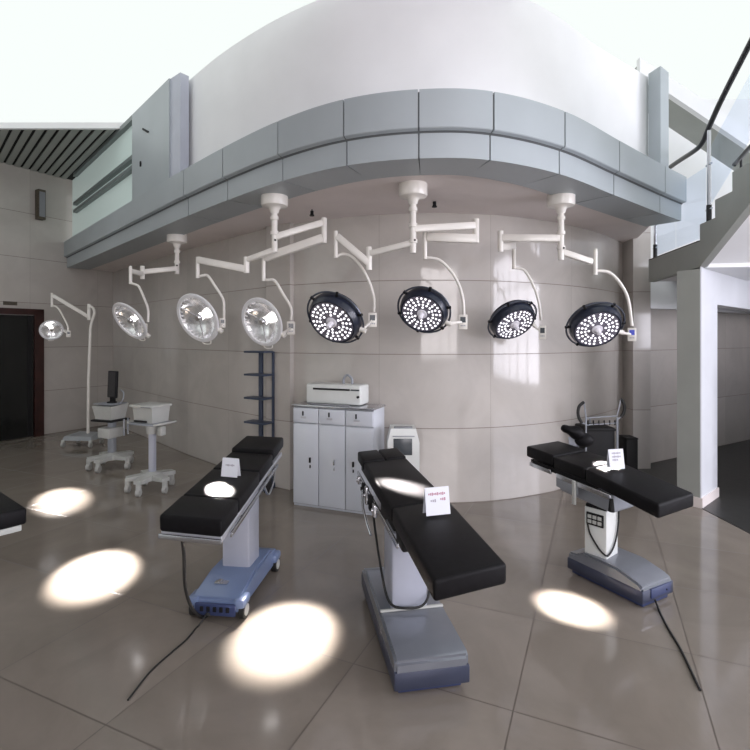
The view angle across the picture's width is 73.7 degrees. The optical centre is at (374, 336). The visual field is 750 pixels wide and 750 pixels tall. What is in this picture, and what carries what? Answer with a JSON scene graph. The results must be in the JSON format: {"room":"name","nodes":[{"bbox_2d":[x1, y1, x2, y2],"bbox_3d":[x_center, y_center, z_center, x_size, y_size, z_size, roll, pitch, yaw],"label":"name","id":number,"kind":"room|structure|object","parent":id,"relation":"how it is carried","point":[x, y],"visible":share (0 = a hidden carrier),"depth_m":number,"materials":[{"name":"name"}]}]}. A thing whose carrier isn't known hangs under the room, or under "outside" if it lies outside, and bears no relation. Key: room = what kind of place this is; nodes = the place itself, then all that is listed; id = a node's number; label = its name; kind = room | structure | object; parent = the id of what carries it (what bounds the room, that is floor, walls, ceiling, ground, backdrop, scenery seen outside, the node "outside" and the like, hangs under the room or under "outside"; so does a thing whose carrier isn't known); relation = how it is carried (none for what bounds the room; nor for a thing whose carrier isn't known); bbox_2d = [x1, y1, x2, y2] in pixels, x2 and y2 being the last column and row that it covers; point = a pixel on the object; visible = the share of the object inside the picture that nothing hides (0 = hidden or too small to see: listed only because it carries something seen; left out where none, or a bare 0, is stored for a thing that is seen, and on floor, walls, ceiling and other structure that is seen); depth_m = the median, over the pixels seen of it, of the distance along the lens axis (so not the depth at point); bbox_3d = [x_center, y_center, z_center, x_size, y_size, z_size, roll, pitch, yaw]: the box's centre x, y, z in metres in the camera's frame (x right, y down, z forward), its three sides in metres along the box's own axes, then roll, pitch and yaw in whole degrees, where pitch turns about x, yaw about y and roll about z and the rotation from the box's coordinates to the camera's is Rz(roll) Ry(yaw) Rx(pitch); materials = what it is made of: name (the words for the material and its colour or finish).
{"room":"medical equipment showroom","nodes":[
{"label":"medical equipment showroom","id":0,"kind":"room"},
{"bbox_2d":[0,162,112,440],"bbox_3d":[-7.561,-0.570,5.613,0.150,4.500,9.497,0,0,31],"label":"wall","id":1,"kind":"structure","parent":0,"point":[33,263],"depth_m":8.78,"materials":[{"name":"tile"}]},
{"bbox_2d":[3,301,16,304],"bbox_3d":[-5.948,-0.550,8.155,0.010,0.060,0.200,0,0,31],"label":"plate","id":2,"kind":"object","parent":1,"relation":"attached to","point":[4,302],"visible":1,"depth_m":8.14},
{"bbox_2d":[0,308,43,440],"bbox_3d":[-6.077,0.605,7.859,0.092,2.150,1.600,0,0,31],"label":"door","id":3,"kind":"structure","parent":1,"relation":"in","point":[21,343],"depth_m":8.26,"materials":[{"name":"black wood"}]},
{"bbox_2d":[35,189,45,220],"bbox_3d":[-5.675,-2.240,8.477,0.148,0.500,0.110,0,0,31],"label":"wall speaker","id":4,"kind":"object","parent":1,"relation":"attached to","point":[40,195],"visible":1,"depth_m":8.43,"materials":[{"name":"grey plastic"}]},
{"bbox_2d":[39,191,44,216],"bbox_3d":[-5.615,-2.240,8.441,0.008,0.420,0.090,0,0,31],"label":"grille","id":5,"kind":"object","parent":4,"relation":"attached to","point":[41,193],"depth_m":8.44,"materials":[{"name":"grey"}]},
{"bbox_2d":[0,130,114,178],"bbox_3d":[-5.088,-2.812,7.831,3.170,0.015,2.141,0,0,0],"label":"trim","id":6,"kind":"structure","parent":1,"relation":"attached to","point":[11,139],"depth_m":7.44,"materials":[{"name":"grey metal"}]},
{"bbox_2d":[0,122,123,129],"bbox_3d":[-6.436,-2.840,6.735,6.127,0.080,0.050,0,0,0],"label":"trim","id":7,"kind":"structure","parent":1,"relation":"attached to","point":[3,125],"depth_m":6.71,"materials":[{"name":"white paint"}]},
{"bbox_2d":[0,130,115,179],"bbox_3d":[-6.336,-2.852,8.380,6.327,0.057,3.240,0,0,0],"label":"ceiling","id":8,"kind":"structure","parent":0,"point":[70,177],"depth_m":7.49,"materials":[{"name":"black metal"}]},
{"bbox_2d":[132,78,169,199],"bbox_3d":[-2.573,-2.255,5.982,0.250,1.130,1.227,0,0,-43],"label":"wall","id":9,"kind":"structure","parent":0,"point":[152,149],"depth_m":5.84,"materials":[{"name":"metal"}]},
{"bbox_2d":[72,115,131,236],"bbox_3d":[-4.213,-2.255,7.625,0.100,1.130,3.414,0,0,-43],"label":"window","id":10,"kind":"structure","parent":9,"relation":"in","point":[102,184],"depth_m":7.43,"materials":[{"name":"clear glass"}]},
{"bbox_2d":[170,72,188,176],"bbox_3d":[-2.128,-2.255,5.437,0.220,1.130,0.100,0,0,40],"label":"wall","id":11,"kind":"structure","parent":0,"point":[179,84],"depth_m":5.38,"materials":[{"name":"white paint"}]},
{"bbox_2d":[113,213,622,502],"bbox_3d":[-1.315,-0.005,6.996,8.873,3.370,2.624,0,0,20],"label":"wall","id":12,"kind":"structure","parent":0,"point":[475,401],"depth_m":5.30,"materials":[{"name":"tile"}]},
{"bbox_2d":[93,175,648,271],"bbox_3d":[-1.409,-1.450,6.383,9.041,0.400,3.986,0,0,18],"label":"ceiling","id":13,"kind":"structure","parent":0,"point":[458,194],"depth_m":4.90,"materials":[{"name":"paint"}]},
{"bbox_2d":[112,234,186,340],"bbox_3d":[-2.601,-0.605,5.770,0.456,1.299,0.960,0,0,12],"label":"light","id":14,"kind":"object","parent":13,"relation":"hanging from","point":[129,320],"visible":0.99,"depth_m":5.57,"materials":[{"name":"white metal"}]},
{"bbox_2d":[177,193,326,348],"bbox_3d":[-1.166,-0.572,4.497,1.440,1.364,0.324,0,0,11],"label":"light","id":15,"kind":"object","parent":13,"relation":"hanging from","point":[262,322],"visible":1,"depth_m":4.53,"materials":[{"name":"white metal"}]},
{"bbox_2d":[307,180,478,342],"bbox_3d":[0.137,-0.599,4.195,1.468,1.310,0.391,0,0,5],"label":"light","id":16,"kind":"object","parent":13,"relation":"hanging from","point":[334,316],"visible":1,"depth_m":4.16,"materials":[{"name":"white metal"}]},
{"bbox_2d":[487,193,635,346],"bbox_3d":[1.674,-0.582,4.496,1.289,1.345,0.441,0,0,18],"label":"light","id":17,"kind":"object","parent":13,"relation":"hanging from","point":[594,324],"visible":0.98,"depth_m":4.44,"materials":[{"name":"white metal"}]},
{"bbox_2d":[0,425,749,749],"bbox_3d":[-0.650,1.730,3.250,17.700,0.100,15.500,0,0,0],"label":"floor","id":18,"kind":"structure","parent":0,"point":[92,599],"depth_m":2.81,"materials":[{"name":"tile"}]},
{"bbox_2d":[0,492,25,535],"bbox_3d":[-2.543,1.276,2.022,0.512,0.808,1.800,0,0,39],"label":"table","id":19,"kind":"object","parent":18,"relation":"on","point":[12,514],"visible":1,"depth_m":2.53,"materials":[{"name":"black leather"}]},
{"bbox_2d":[39,293,103,447],"bbox_3d":[-4.645,0.501,7.697,0.739,2.358,0.525,0,0,0],"label":"lamp","id":20,"kind":"object","parent":18,"relation":"on","point":[50,330],"visible":1,"depth_m":7.69,"materials":[{"name":"grey metal"}]},
{"bbox_2d":[85,371,133,472],"bbox_3d":[-3.381,1.059,6.434,0.534,1.243,0.573,0,0,0],"label":"cart","id":21,"kind":"object","parent":18,"relation":"on","point":[110,412],"visible":1,"depth_m":6.38,"materials":[{"name":"grey plastic"}]},
{"bbox_2d":[91,417,129,422],"bbox_3d":[-3.413,1.065,6.450,0.340,0.022,0.300,0,0,20],"label":"tray","id":22,"kind":"object","parent":21,"relation":"on","point":[97,419],"depth_m":6.35,"materials":[{"name":"white plastic"}]},
{"bbox_2d":[107,371,118,397],"bbox_3d":[-3.381,0.610,6.450,0.176,0.346,0.131,0,0,0],"label":"monitor","id":23,"kind":"object","parent":21,"relation":"on","point":[112,391],"depth_m":6.42,"materials":[{"name":"black plastic"}]},
{"bbox_2d":[124,402,176,496],"bbox_3d":[-2.453,1.208,5.476,0.538,0.944,0.497,0,0,0],"label":"equipment cart","id":24,"kind":"object","parent":18,"relation":"on","point":[151,415],"visible":1,"depth_m":5.42,"materials":[{"name":"grey"}]},
{"bbox_2d":[128,420,170,426],"bbox_3d":[-2.458,0.943,5.500,0.360,0.022,0.300,0,0,24],"label":"tray","id":25,"kind":"object","parent":24,"relation":"on","point":[157,423],"depth_m":5.39,"materials":[{"name":"white plastic"}]},
{"bbox_2d":[127,436,282,700],"bbox_3d":[-0.914,1.260,3.288,0.459,0.840,1.965,0,0,0],"label":"table","id":26,"kind":"object","parent":18,"relation":"on","point":[217,509],"visible":0.98,"depth_m":3.00,"materials":[{"name":"black leather"}]},
{"bbox_2d":[221,457,240,477],"bbox_3d":[-0.895,0.808,3.105,0.114,0.113,0.043,0,0,16],"label":"table card","id":27,"kind":"object","parent":26,"relation":"on","point":[230,467],"visible":1,"depth_m":3.10,"materials":[{"name":"white paper"}]},
{"bbox_2d":[244,350,274,490],"bbox_3d":[-1.295,0.917,5.583,0.320,1.526,0.180,0,0,30],"label":"display rack","id":28,"kind":"object","parent":18,"relation":"on","point":[260,422],"visible":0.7,"depth_m":5.57,"materials":[{"name":"blue metal"}]},
{"bbox_2d":[244,419,272,424],"bbox_3d":[-1.300,0.950,5.574,0.300,0.022,0.150,0,0,30],"label":"shelf","id":29,"kind":"object","parent":28,"relation":"attached to","point":[259,422],"depth_m":5.55,"materials":[{"name":"blue metal"}]},
{"bbox_2d":[244,396,272,399],"bbox_3d":[-1.300,0.680,5.574,0.300,0.022,0.150,0,0,30],"label":"shelf","id":30,"kind":"object","parent":28,"relation":"attached to","point":[248,397],"depth_m":5.53,"materials":[{"name":"blue metal"}]},
{"bbox_2d":[244,373,272,376],"bbox_3d":[-1.300,0.420,5.574,0.300,0.022,0.150,0,0,30],"label":"shelf","id":31,"kind":"object","parent":28,"relation":"attached to","point":[246,374],"depth_m":5.53,"materials":[{"name":"blue metal"}]},
{"bbox_2d":[244,350,272,352],"bbox_3d":[-1.300,0.165,5.574,0.300,0.022,0.150,0,0,30],"label":"shelf","id":32,"kind":"object","parent":28,"relation":"attached to","point":[253,351],"depth_m":5.50,"materials":[{"name":"blue metal"}]},
{"bbox_2d":[266,223,293,489],"bbox_3d":[-1.056,0.215,5.607,0.359,2.930,0.100,0,0,32],"label":"wall pier","id":33,"kind":"object","parent":18,"relation":"on","point":[281,269],"visible":0.71,"depth_m":5.53,"materials":[{"name":"tile"}]},
{"bbox_2d":[292,401,385,514],"bbox_3d":[-0.364,1.175,4.978,0.878,1.009,0.340,0,0,21],"label":"base cabinet","id":34,"kind":"object","parent":18,"relation":"on","point":[327,440],"visible":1,"depth_m":4.84,"materials":[{"name":"silver metal"}]},
{"bbox_2d":[307,374,368,406],"bbox_3d":[-0.389,0.519,4.998,0.604,0.303,0.277,0,0,21],"label":"sterilizer","id":35,"kind":"object","parent":34,"relation":"on","point":[328,393],"visible":1,"depth_m":4.92,"materials":[{"name":"white plastic"}]},
{"bbox_2d":[387,425,419,471],"bbox_3d":[0.260,1.253,4.672,0.290,0.853,0.256,0,0,0],"label":"oxygen concentrator","id":36,"kind":"object","parent":18,"relation":"on","point":[404,438],"visible":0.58,"depth_m":4.55,"materials":[{"name":"grey plastic"}]},
{"bbox_2d":[394,426,412,428],"bbox_3d":[0.260,0.835,4.610,0.170,0.018,0.050,0,0,0],"label":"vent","id":37,"kind":"object","parent":36,"relation":"attached to","point":[395,427],"depth_m":4.59,"materials":[{"name":"grey plastic"}]},
{"bbox_2d":[356,448,505,692],"bbox_3d":[0.180,1.270,2.865,0.411,0.820,2.041,0,0,-9],"label":"table","id":38,"kind":"object","parent":18,"relation":"on","point":[428,560],"visible":1,"depth_m":2.46,"materials":[{"name":"black leather"}]},
{"bbox_2d":[423,486,450,515],"bbox_3d":[0.303,0.802,2.458,0.127,0.130,0.049,0,0,-16],"label":"table card","id":39,"kind":"object","parent":38,"relation":"on","point":[436,499],"visible":1,"depth_m":2.45,"materials":[{"name":"white paper"}]},
{"bbox_2d":[575,398,625,456],"bbox_3d":[2.471,1.167,5.525,0.628,1.025,0.430,0,0,0],"label":"trolley","id":40,"kind":"object","parent":18,"relation":"on","point":[603,435],"visible":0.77,"depth_m":5.37,"materials":[{"name":"metal"}]},
{"bbox_2d":[575,424,615,430],"bbox_3d":[2.424,0.996,5.520,0.320,0.025,0.330,0,0,0],"label":"shelf","id":41,"kind":"object","parent":40,"relation":"attached to","point":[591,427],"depth_m":5.39,"materials":[{"name":"black plastic"}]},
{"bbox_2d":[527,425,700,690],"bbox_3d":[1.582,1.210,3.318,0.652,0.947,1.884,0,0,-5],"label":"table","id":42,"kind":"object","parent":18,"relation":"on","point":[583,475],"visible":0.98,"depth_m":3.32,"materials":[{"name":"black leather"}]},
{"bbox_2d":[606,449,624,468],"bbox_3d":[1.607,0.813,3.341,0.113,0.128,0.041,0,0,-13],"label":"table card","id":43,"kind":"object","parent":42,"relation":"on","point":[615,457],"visible":1,"depth_m":3.33,"materials":[{"name":"white paper"}]},
{"bbox_2d":[619,435,637,469],"bbox_3d":[2.909,1.410,5.750,0.135,0.536,0.205,0,0,0],"label":"equipment case","id":44,"kind":"object","parent":18,"relation":"on","point":[628,443],"visible":0.6,"depth_m":5.65,"materials":[{"name":"black plastic"}]},
{"bbox_2d":[623,226,650,468],"bbox_3d":[3.390,0.030,6.575,0.220,3.300,0.450,0,0,0],"label":"pier","id":45,"kind":"object","parent":18,"relation":"on","point":[636,252],"visible":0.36,"depth_m":6.35,"materials":[{"name":"tile"}]},
{"bbox_2d":[189,0,647,165],"bbox_3d":[0.430,-2.255,4.782,5.060,1.130,1.676,0,0,0],"label":"wall","id":46,"kind":"structure","parent":0,"point":[320,52],"depth_m":4.23,"materials":[{"name":"white paint"}]},
{"bbox_2d":[64,88,686,269],"bbox_3d":[-1.635,-1.462,5.889,9.526,0.455,3.168,0,0,23],"label":"balcony","id":47,"kind":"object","parent":46,"relation":"attached to","point":[512,139],"depth_m":3.87,"materials":[{"name":"metal"}]},
{"bbox_2d":[648,66,668,167],"bbox_3d":[3.015,-2.255,5.330,0.230,1.130,0.151,0,0,-38],"label":"wall pier","id":48,"kind":"object","parent":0,"point":[658,79],"visible":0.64,"depth_m":5.28,"materials":[{"name":"metal"}]},
{"bbox_2d":[638,440,749,533],"bbox_3d":[5.600,1.678,5.900,4.800,0.004,9.400,0,0,0],"label":"floor","id":49,"kind":"structure","parent":0,"point":[732,505],"depth_m":5.88,"materials":[{"name":"grey tile"}]},
{"bbox_2d":[677,267,718,508],"bbox_3d":[3.342,0.490,5.157,0.570,2.380,0.242,0,0,-39],"label":"wall column","id":50,"kind":"structure","parent":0,"point":[696,288],"depth_m":5.01,"materials":[{"name":"grey paint"}]},
{"bbox_2d":[649,38,749,281],"bbox_3d":[3.720,-1.987,4.194,1.250,2.627,3.769,0,0,8],"label":"staircase","id":51,"kind":"structure","parent":50,"relation":"on","point":[723,246],"depth_m":4.75,"materials":[{"name":"grey paint"}]},
{"bbox_2d":[635,57,749,170],"bbox_3d":[4.355,-2.612,5.964,2.085,1.776,1.772,0,0,0],"label":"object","id":52,"kind":"object","parent":51,"relation":"on","point":[690,114],"visible":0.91,"depth_m":6.31,"materials":[{"name":"grey paint"}]},
{"bbox_2d":[651,309,749,462],"bbox_3d":[5.698,0.380,7.967,5.227,2.600,0.221,0,0,-31],"label":"wall","id":53,"kind":"structure","parent":0,"point":[733,329],"depth_m":7.65,"materials":[{"name":"tile"}]},
{"bbox_2d":[651,281,749,313],"bbox_3d":[5.688,-0.645,7.731,5.101,0.550,0.198,0,0,-30],"label":"trim","id":54,"kind":"structure","parent":53,"relation":"attached to","point":[664,293],"depth_m":6.58,"materials":[{"name":"white paint"}]},
{"bbox_2d":[651,99,749,257],"bbox_3d":[5.650,-2.020,7.460,4.700,3.000,0.120,0,0,0],"label":"wall","id":55,"kind":"structure","parent":0,"point":[674,235],"depth_m":7.40,"materials":[{"name":"white paint"}]},
{"bbox_2d":[717,272,749,311],"bbox_3d":[4.998,-0.520,6.587,3.870,0.360,0.152,0,0,-41],"label":"trim","id":56,"kind":"structure","parent":55,"relation":"attached to","point":[733,293],"depth_m":5.65,"materials":[{"name":"white paint"}]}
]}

